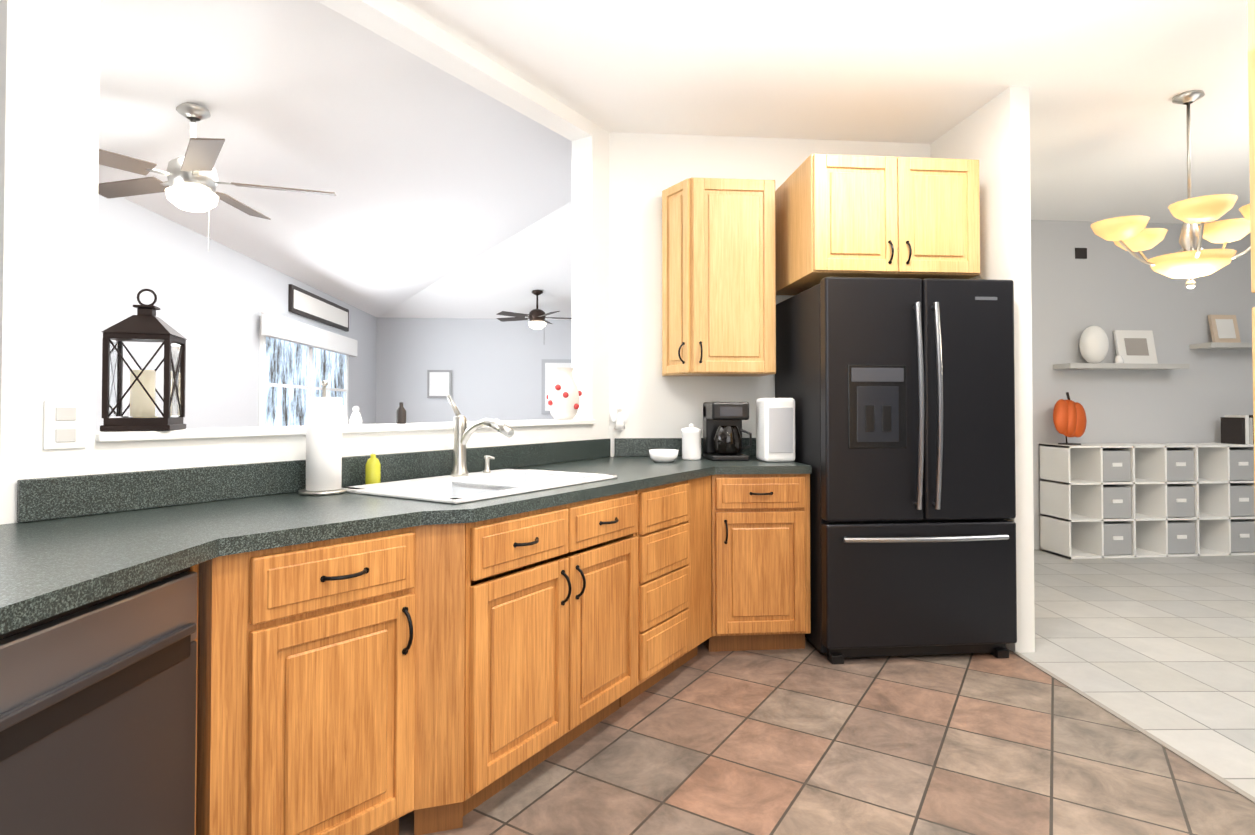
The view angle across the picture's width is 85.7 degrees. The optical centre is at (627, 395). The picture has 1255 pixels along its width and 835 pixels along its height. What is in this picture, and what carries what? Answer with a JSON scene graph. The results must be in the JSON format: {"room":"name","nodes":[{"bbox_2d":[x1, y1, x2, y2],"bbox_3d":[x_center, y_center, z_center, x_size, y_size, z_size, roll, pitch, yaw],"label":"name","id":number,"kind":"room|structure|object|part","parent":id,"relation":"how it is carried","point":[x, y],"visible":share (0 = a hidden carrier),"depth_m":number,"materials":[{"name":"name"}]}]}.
{"room":"kitchen","nodes":[
{"label":"kitchen","id":0,"kind":"room"},
{"bbox_2d":[95,194,376,430],"bbox_3d":[-3.045,0.025,3.819,0.120,2.460,11.420,0,-1,-5],"label":"wall","id":1,"kind":"structure","parent":0,"point":[213,300],"depth_m":4.95,"materials":[{"name":"white paint"}]},
{"bbox_2d":[259,316,310,426],"bbox_3d":[-3.192,-0.093,6.353,0.041,1.180,1.090,0,-1,-5],"label":"living room window","id":2,"kind":"structure","parent":1,"relation":"in","point":[284,379],"depth_m":6.27,"materials":[{"name":"white"}]},
{"bbox_2d":[259,309,357,356],"bbox_3d":[-3.185,-0.599,6.955,0.075,0.212,2.570,0,-1,-5],"label":"curtain valance","id":3,"kind":"object","parent":1,"relation":"attached to","point":[275,326],"visible":1,"depth_m":6.51,"materials":[{"name":"white fabric"}]},
{"bbox_2d":[288,284,348,330],"bbox_3d":[-3.278,-0.918,7.268,0.033,0.260,1.700,0,-1,-5],"label":"sign frame","id":4,"kind":"object","parent":1,"relation":"attached to","point":[305,303],"visible":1,"depth_m":7.06,"materials":[{"name":"black"}]},
{"bbox_2d":[311,347,348,424],"bbox_3d":[-3.296,-0.074,7.494,0.041,1.180,1.200,0,-1,-5],"label":"living room window","id":5,"kind":"structure","parent":1,"relation":"in","point":[330,368],"depth_m":7.54,"materials":[{"name":"white glass"}]},
{"bbox_2d":[0,0,608,524],"bbox_3d":[-0.867,-0.637,2.791,0.190,3.750,2.630,-1,-1,32],"label":"wall","id":6,"kind":"structure","parent":0,"point":[48,168],"depth_m":1.78,"materials":[{"name":"white paint"}]},
{"bbox_2d":[43,400,85,449],"bbox_3d":[-1.439,0.073,1.732,0.010,0.125,0.088,-1,-1,32],"label":"electrical outlet plate","id":7,"kind":"object","parent":6,"relation":"attached to","point":[64,425],"visible":1,"depth_m":1.73,"materials":[{"name":"white plastic"}]},
{"bbox_2d":[100,289,186,430],"bbox_3d":[-1.391,-0.106,1.954,0.165,0.409,0.165,0,-1,-19],"label":"lantern","id":8,"kind":"object","parent":6,"relation":"on","point":[143,367],"visible":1,"depth_m":1.89,"materials":[{"name":"black metal"}]},
{"bbox_2d":[342,406,361,424],"bbox_3d":[-1.051,0.072,2.488,0.048,0.071,0.166,-1,-1,32],"label":"figurine","id":9,"kind":"object","parent":6,"relation":"on","point":[355,418],"visible":0.5,"depth_m":2.52,"materials":[{"name":"white ceramic"}]},
{"bbox_2d":[396,402,405,423],"bbox_3d":[-0.908,0.068,2.715,0.040,0.086,0.040,0,-1,-5],"label":"bottle","id":10,"kind":"object","parent":6,"relation":"on","point":[401,415],"visible":1,"depth_m":2.70,"materials":[{"name":"black glass"}]},
{"bbox_2d":[546,367,581,419],"bbox_3d":[-0.338,-0.011,3.611,0.191,0.275,0.190,0,-1,-5],"label":"floral vase","id":11,"kind":"object","parent":6,"relation":"on","point":[563,395],"visible":1,"depth_m":3.56,"materials":[{"name":"white ceramic"}]},
{"bbox_2d":[99,0,571,319],"bbox_3d":[-1.237,-1.785,3.953,3.500,1.205,11.300,0,-1,-5],"label":"ceiling","id":12,"kind":"structure","parent":0,"point":[452,198],"depth_m":4.49,"materials":[{"name":"white paint"}]},
{"bbox_2d":[98,103,335,250],"bbox_3d":[-2.175,-1.081,3.430,1.290,0.721,1.253,0,-1,-5],"label":"room ceiling fan","id":13,"kind":"object","parent":12,"relation":"hanging from","point":[190,184],"visible":0.96,"depth_m":3.33,"materials":[{"name":"silver metal"}]},
{"bbox_2d":[496,290,571,328],"bbox_3d":[-1.151,-1.014,8.831,1.152,0.704,1.173,0,-1,-5],"label":"room ceiling fan","id":14,"kind":"object","parent":12,"relation":"hanging from","point":[536,317],"visible":0.94,"depth_m":8.74,"materials":[{"name":"brown metal"}]},
{"bbox_2d":[376,317,571,423],"bbox_3d":[-1.692,-0.498,9.624,3.620,3.700,0.120,0,-1,-5],"label":"wall","id":15,"kind":"structure","parent":0,"point":[494,366],"depth_m":9.51,"materials":[{"name":"grey paint"}]},
{"bbox_2d":[427,370,451,397],"bbox_3d":[-2.626,-0.166,9.453,0.330,0.390,0.038,0,-1,-5],"label":"picture frame","id":16,"kind":"object","parent":15,"relation":"attached to","point":[439,383],"visible":0.89,"depth_m":9.43,"materials":[{"name":"grey"}]},
{"bbox_2d":[541,359,571,413],"bbox_3d":[-0.833,-0.129,9.608,0.770,0.780,0.050,0,-1,-5],"label":"picture frame","id":17,"kind":"object","parent":15,"relation":"attached to","point":[548,371],"visible":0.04,"depth_m":9.57,"materials":[{"name":"grey"}]},
{"bbox_2d":[609,132,930,456],"bbox_3d":[0.815,-0.127,4.000,2.000,2.770,0.120,0,-1,-5],"label":"wall","id":18,"kind":"structure","parent":0,"point":[646,170],"depth_m":3.89,"materials":[{"name":"white paint"}]},
{"bbox_2d":[610,405,628,428],"bbox_3d":[-0.043,0.119,3.823,0.106,0.133,0.060,0,-1,-5],"label":"night light","id":19,"kind":"object","parent":18,"relation":"attached to","point":[620,419],"visible":1,"depth_m":3.82,"materials":[{"name":"white plastic"}]},
{"bbox_2d":[662,178,690,375],"bbox_3d":[0.261,-0.636,3.731,0.124,1.040,0.325,0,-1,-5],"label":"upper cabinet","id":20,"kind":"object","parent":18,"relation":"attached to","point":[679,374],"depth_m":3.67,"materials":[{"name":"brown wood"}]},
{"bbox_3d":[0.264,-0.637,3.683,0.121,1.028,0.227,0,-1,-5],"label":"wall cabinet","id":21,"kind":"part","parent":20,"relation":"part of","materials":[{"name":"beige wood"}]},
{"bbox_2d":[684,177,775,375],"bbox_3d":[0.553,-0.636,3.728,0.457,1.040,0.372,0,-1,-5],"label":"upper cabinet","id":22,"kind":"object","parent":18,"relation":"attached to","point":[733,288],"visible":1,"depth_m":3.58,"materials":[{"name":"brown wood"}]},
{"bbox_2d":[775,154,979,294],"bbox_3d":[1.290,-0.880,3.620,0.855,0.575,0.727,0,-1,-5],"label":"upper cabinet","id":23,"kind":"object","parent":18,"relation":"attached to","point":[870,216],"visible":1,"depth_m":3.31,"materials":[{"name":"brown wood"}]},
{"bbox_2d":[396,0,1249,223],"bbox_3d":[2.388,-1.567,2.168,8.840,0.050,7.100,0,-1,-5],"label":"ceiling","id":24,"kind":"structure","parent":0,"point":[1106,82],"depth_m":3.19,"materials":[{"name":"white paint"}]},
{"bbox_2d":[1090,90,1250,288],"bbox_3d":[2.836,-1.030,3.443,0.840,0.982,0.813,0,-1,-5],"label":"dining chandelier","id":25,"kind":"object","parent":24,"relation":"hanging from","point":[1191,259],"visible":0.98,"depth_m":3.39,"materials":[{"name":"beige glass"}]},
{"bbox_2d":[399,550,1254,834],"bbox_3d":[2.314,1.252,2.115,8.750,0.050,7.100,0,-1,-5],"label":"floor","id":26,"kind":"structure","parent":0,"point":[810,739],"depth_m":2.44,"materials":[{"name":"brown tile"}]},
{"bbox_2d":[0,567,196,834],"bbox_3d":[-1.190,0.776,1.057,0.584,0.868,0.755,0,-1,1],"label":"dishwasher","id":27,"kind":"object","parent":26,"relation":"on","point":[97,717],"visible":0.94,"depth_m":1.18,"materials":[{"name":"grey metal"}]},
{"bbox_2d":[190,564,198,834],"bbox_3d":[-1.203,0.770,0.760,0.644,0.870,1.400,0,-1,1],"label":"base cabinet","id":28,"kind":"object","parent":26,"relation":"on","point":[194,568],"depth_m":1.46,"materials":[{"name":"brown wood"}]},
{"bbox_2d":[0,456,811,634],"bbox_3d":[-0.430,0.333,1.929,2.861,0.038,3.758,0,-1,-5],"label":"countertop","id":29,"kind":"structure","parent":28,"relation":"on","point":[50,568],"depth_m":1.62,"materials":[{"name":"laminate"}]},
{"bbox_2d":[17,438,610,522],"bbox_3d":[-0.793,0.275,2.736,0.020,0.104,2.580,-1,-1,32],"label":"backsplash","id":30,"kind":"structure","parent":29,"relation":"on","point":[41,499],"depth_m":2.06,"materials":[{"name":"stone"}]},
{"bbox_2d":[298,380,346,495],"bbox_3d":[-0.998,0.133,2.225,0.150,0.370,0.150,0,-1,-5],"label":"paper towel holder","id":31,"kind":"object","parent":29,"relation":"on","point":[323,444],"visible":1,"depth_m":2.18,"materials":[{"name":"white paper"}]},
{"bbox_2d":[365,444,380,483],"bbox_3d":[-0.914,0.248,2.430,0.052,0.147,0.052,0,-1,-5],"label":"soap bottle","id":32,"kind":"object","parent":29,"relation":"on","point":[373,470],"visible":0.83,"depth_m":2.41,"materials":[{"name":"yellow plastic"}]},
{"bbox_2d":[341,468,617,503],"bbox_3d":[-0.504,0.415,2.468,0.560,0.211,0.860,-1,-1,32],"label":"sink","id":33,"kind":"object","parent":29,"relation":"in","point":[473,486],"visible":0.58,"depth_m":2.47,"materials":[{"name":"white ceramic"}]},
{"bbox_2d":[447,394,513,476],"bbox_3d":[-0.570,0.153,2.639,0.273,0.318,0.310,0,-1,-5],"label":"faucet","id":34,"kind":"object","parent":29,"relation":"on","point":[462,433],"visible":1,"depth_m":2.63,"materials":[{"name":"silver metal"}]},
{"bbox_2d":[649,449,678,461],"bbox_3d":[0.187,0.309,3.494,0.156,0.060,0.156,0,-1,-5],"label":"dish","id":35,"kind":"object","parent":29,"relation":"on","point":[663,455],"visible":1,"depth_m":3.44,"materials":[{"name":"white ceramic"}]},
{"bbox_2d":[615,438,755,456],"bbox_3d":[0.377,0.293,3.879,0.903,0.104,0.020,0,-1,-5],"label":"backsplash","id":36,"kind":"structure","parent":29,"relation":"on","point":[633,447],"depth_m":3.85,"materials":[{"name":"stone"}]},
{"bbox_2d":[681,424,701,459],"bbox_3d":[0.345,0.246,3.640,0.110,0.191,0.110,0,-1,-5],"label":"canister","id":37,"kind":"object","parent":29,"relation":"on","point":[691,441],"visible":1,"depth_m":3.60,"materials":[{"name":"white ceramic"}]},
{"bbox_2d":[703,402,751,460],"bbox_3d":[0.540,0.187,3.653,0.221,0.309,0.252,0,-1,-5],"label":"coffee maker","id":38,"kind":"object","parent":29,"relation":"on","point":[723,430],"visible":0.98,"depth_m":3.55,"materials":[{"name":"black plastic"}]},
{"bbox_2d":[756,398,794,461],"bbox_3d":[0.773,0.175,3.537,0.165,0.329,0.186,0,-1,-5],"label":"appliance","id":39,"kind":"object","parent":29,"relation":"on","point":[775,429],"visible":1,"depth_m":3.45,"materials":[{"name":"white plastic"}]},
{"bbox_2d":[196,526,415,834],"bbox_3d":[-0.908,0.787,1.790,0.557,0.870,0.499,-1,-1,40],"label":"base cabinet","id":40,"kind":"object","parent":26,"relation":"on","point":[306,693],"visible":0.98,"depth_m":1.60,"materials":[{"name":"brown wood"}]},
{"bbox_2d":[414,523,464,834],"bbox_3d":[-0.530,0.789,1.907,0.131,0.870,0.100,0,-1,-17],"label":"base cabinet","id":41,"kind":"object","parent":26,"relation":"on","point":[439,673],"visible":0.85,"depth_m":1.86,"materials":[{"name":"brown wood"}]},
{"bbox_2d":[412,491,637,815],"bbox_3d":[-0.430,0.797,2.403,0.637,0.870,0.900,-1,-1,32],"label":"base cabinet","id":42,"kind":"object","parent":26,"relation":"on","point":[551,633],"visible":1,"depth_m":2.15,"materials":[{"name":"brown wood"}]},
{"bbox_2d":[619,480,689,706],"bbox_3d":[-0.083,0.807,2.983,0.604,0.870,0.428,-1,-1,32],"label":"base cabinet","id":43,"kind":"object","parent":26,"relation":"on","point":[662,534],"visible":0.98,"depth_m":2.79,"materials":[{"name":"brown wood"}]},
{"bbox_2d":[673,476,711,670],"bbox_3d":[0.208,0.810,3.203,0.300,0.870,0.246,-1,-1,32],"label":"base cabinet","id":44,"kind":"object","parent":26,"relation":"on","point":[699,564],"visible":0.21,"depth_m":3.13,"materials":[{"name":"brown wood"}]},
{"bbox_2d":[704,474,810,651],"bbox_3d":[0.621,0.816,3.512,0.481,0.870,0.637,0,-1,-5],"label":"base cabinet","id":45,"kind":"object","parent":26,"relation":"on","point":[760,552],"visible":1,"depth_m":3.24,"materials":[{"name":"brown wood"}]},
{"bbox_2d":[775,277,1016,663],"bbox_3d":[1.349,0.351,3.524,0.930,1.800,0.859,0,-1,-5],"label":"refrigerator","id":46,"kind":"object","parent":26,"relation":"on","point":[900,392],"visible":0.94,"depth_m":3.17,"materials":[{"name":"black metal"}]},
{"bbox_2d":[1013,652,1254,803],"bbox_3d":[1.910,1.205,0.899,0.024,0.005,4.767,0,-1,-1],"label":"trim","id":47,"kind":"structure","parent":26,"relation":"on","point":[1233,787],"depth_m":2.45,"materials":[{"name":"grey"}]},
{"bbox_2d":[1039,443,1254,558],"bbox_3d":[4.418,0.842,5.571,1.934,0.886,0.330,0,-1,-5],"label":"shelf unit","id":48,"kind":"object","parent":26,"relation":"on","point":[1117,500],"visible":0.98,"depth_m":5.45,"materials":[{"name":"white wood"}]},
{"bbox_2d":[1053,392,1086,444],"bbox_3d":[3.599,0.182,5.513,0.282,0.429,0.125,0,-1,-5],"label":"decor","id":49,"kind":"object","parent":48,"relation":"on","point":[1069,418],"visible":1,"depth_m":5.47,"materials":[{"name":"orange"}]},
{"bbox_2d":[1221,415,1253,443],"bbox_3d":[5.110,0.280,5.658,0.135,0.239,0.180,0,-1,-5],"label":"books","id":50,"kind":"object","parent":48,"relation":"on","point":[1237,429],"visible":0.96,"depth_m":5.60,"materials":[{"name":"black paper"}]},
{"bbox_2d":[1247,0,1254,492],"bbox_3d":[1.627,0.001,1.144,0.616,2.420,0.650,0,-1,-5],"label":"pantry cabinet","id":51,"kind":"object","parent":26,"relation":"on","point":[1251,43],"visible":1,"depth_m":1.44,"materials":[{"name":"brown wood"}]},
{"bbox_2d":[931,86,1034,652],"bbox_3d":[1.831,-0.120,4.419,0.100,2.770,2.230,0,-1,-5],"label":"wall","id":52,"kind":"structure","parent":0,"point":[992,136],"depth_m":3.32,"materials":[{"name":"white paint"}]},
{"bbox_2d":[1031,220,1254,549],"bbox_3d":[4.075,-0.097,5.801,4.820,2.770,0.120,0,-1,-5],"label":"wall","id":53,"kind":"structure","parent":0,"point":[1108,287],"depth_m":5.77,"materials":[{"name":"grey paint"}]},
{"bbox_2d":[1075,248,1086,258],"bbox_3d":[3.842,-1.208,5.732,0.100,0.090,0.011,0,-1,-5],"label":"air vent","id":54,"kind":"object","parent":53,"relation":"in","point":[1080,253],"visible":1,"depth_m":5.73,"materials":[{"name":"black metal"}]},
{"bbox_2d":[1053,363,1188,369],"bbox_3d":[4.115,-0.244,5.646,1.050,0.040,0.198,0,-1,-5],"label":"floating shelf","id":55,"kind":"object","parent":53,"relation":"attached to","point":[1102,366],"visible":1,"depth_m":5.57,"materials":[{"name":"grey wood"}]},
{"bbox_2d":[1079,326,1108,362],"bbox_3d":[3.881,-0.426,5.628,0.230,0.320,0.160,0,-1,-5],"label":"egg","id":56,"kind":"object","parent":55,"relation":"on","point":[1093,344],"visible":0.92,"depth_m":5.57,"materials":[{"name":"white ceramic"}]},
{"bbox_2d":[1114,355,1123,362],"bbox_3d":[4.100,-0.303,5.646,0.070,0.075,0.067,0,-1,-5],"label":"decor","id":57,"kind":"object","parent":55,"relation":"on","point":[1118,359],"visible":0.77,"depth_m":5.63,"materials":[{"name":"white ceramic"}]},
{"bbox_2d":[1113,330,1157,363],"bbox_3d":[4.294,-0.412,5.721,0.340,0.290,0.074,0,-1,-5],"label":"framed picture","id":58,"kind":"object","parent":55,"relation":"on","point":[1134,346],"visible":0.82,"depth_m":5.71,"materials":[{"name":"white wood"}]},
{"bbox_2d":[1189,342,1251,349],"bbox_3d":[5.255,-0.423,5.752,0.840,0.040,0.198,0,-1,-5],"label":"floating shelf","id":59,"kind":"object","parent":53,"relation":"attached to","point":[1229,346],"visible":1,"depth_m":5.65,"materials":[{"name":"grey wood"}]},
{"bbox_2d":[1208,315,1240,342],"bbox_3d":[5.111,-0.571,5.794,0.240,0.250,0.067,0,-1,-5],"label":"framed picture","id":60,"kind":"object","parent":59,"relation":"on","point":[1223,328],"visible":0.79,"depth_m":5.78,"materials":[{"name":"beige wood"}]}
]}

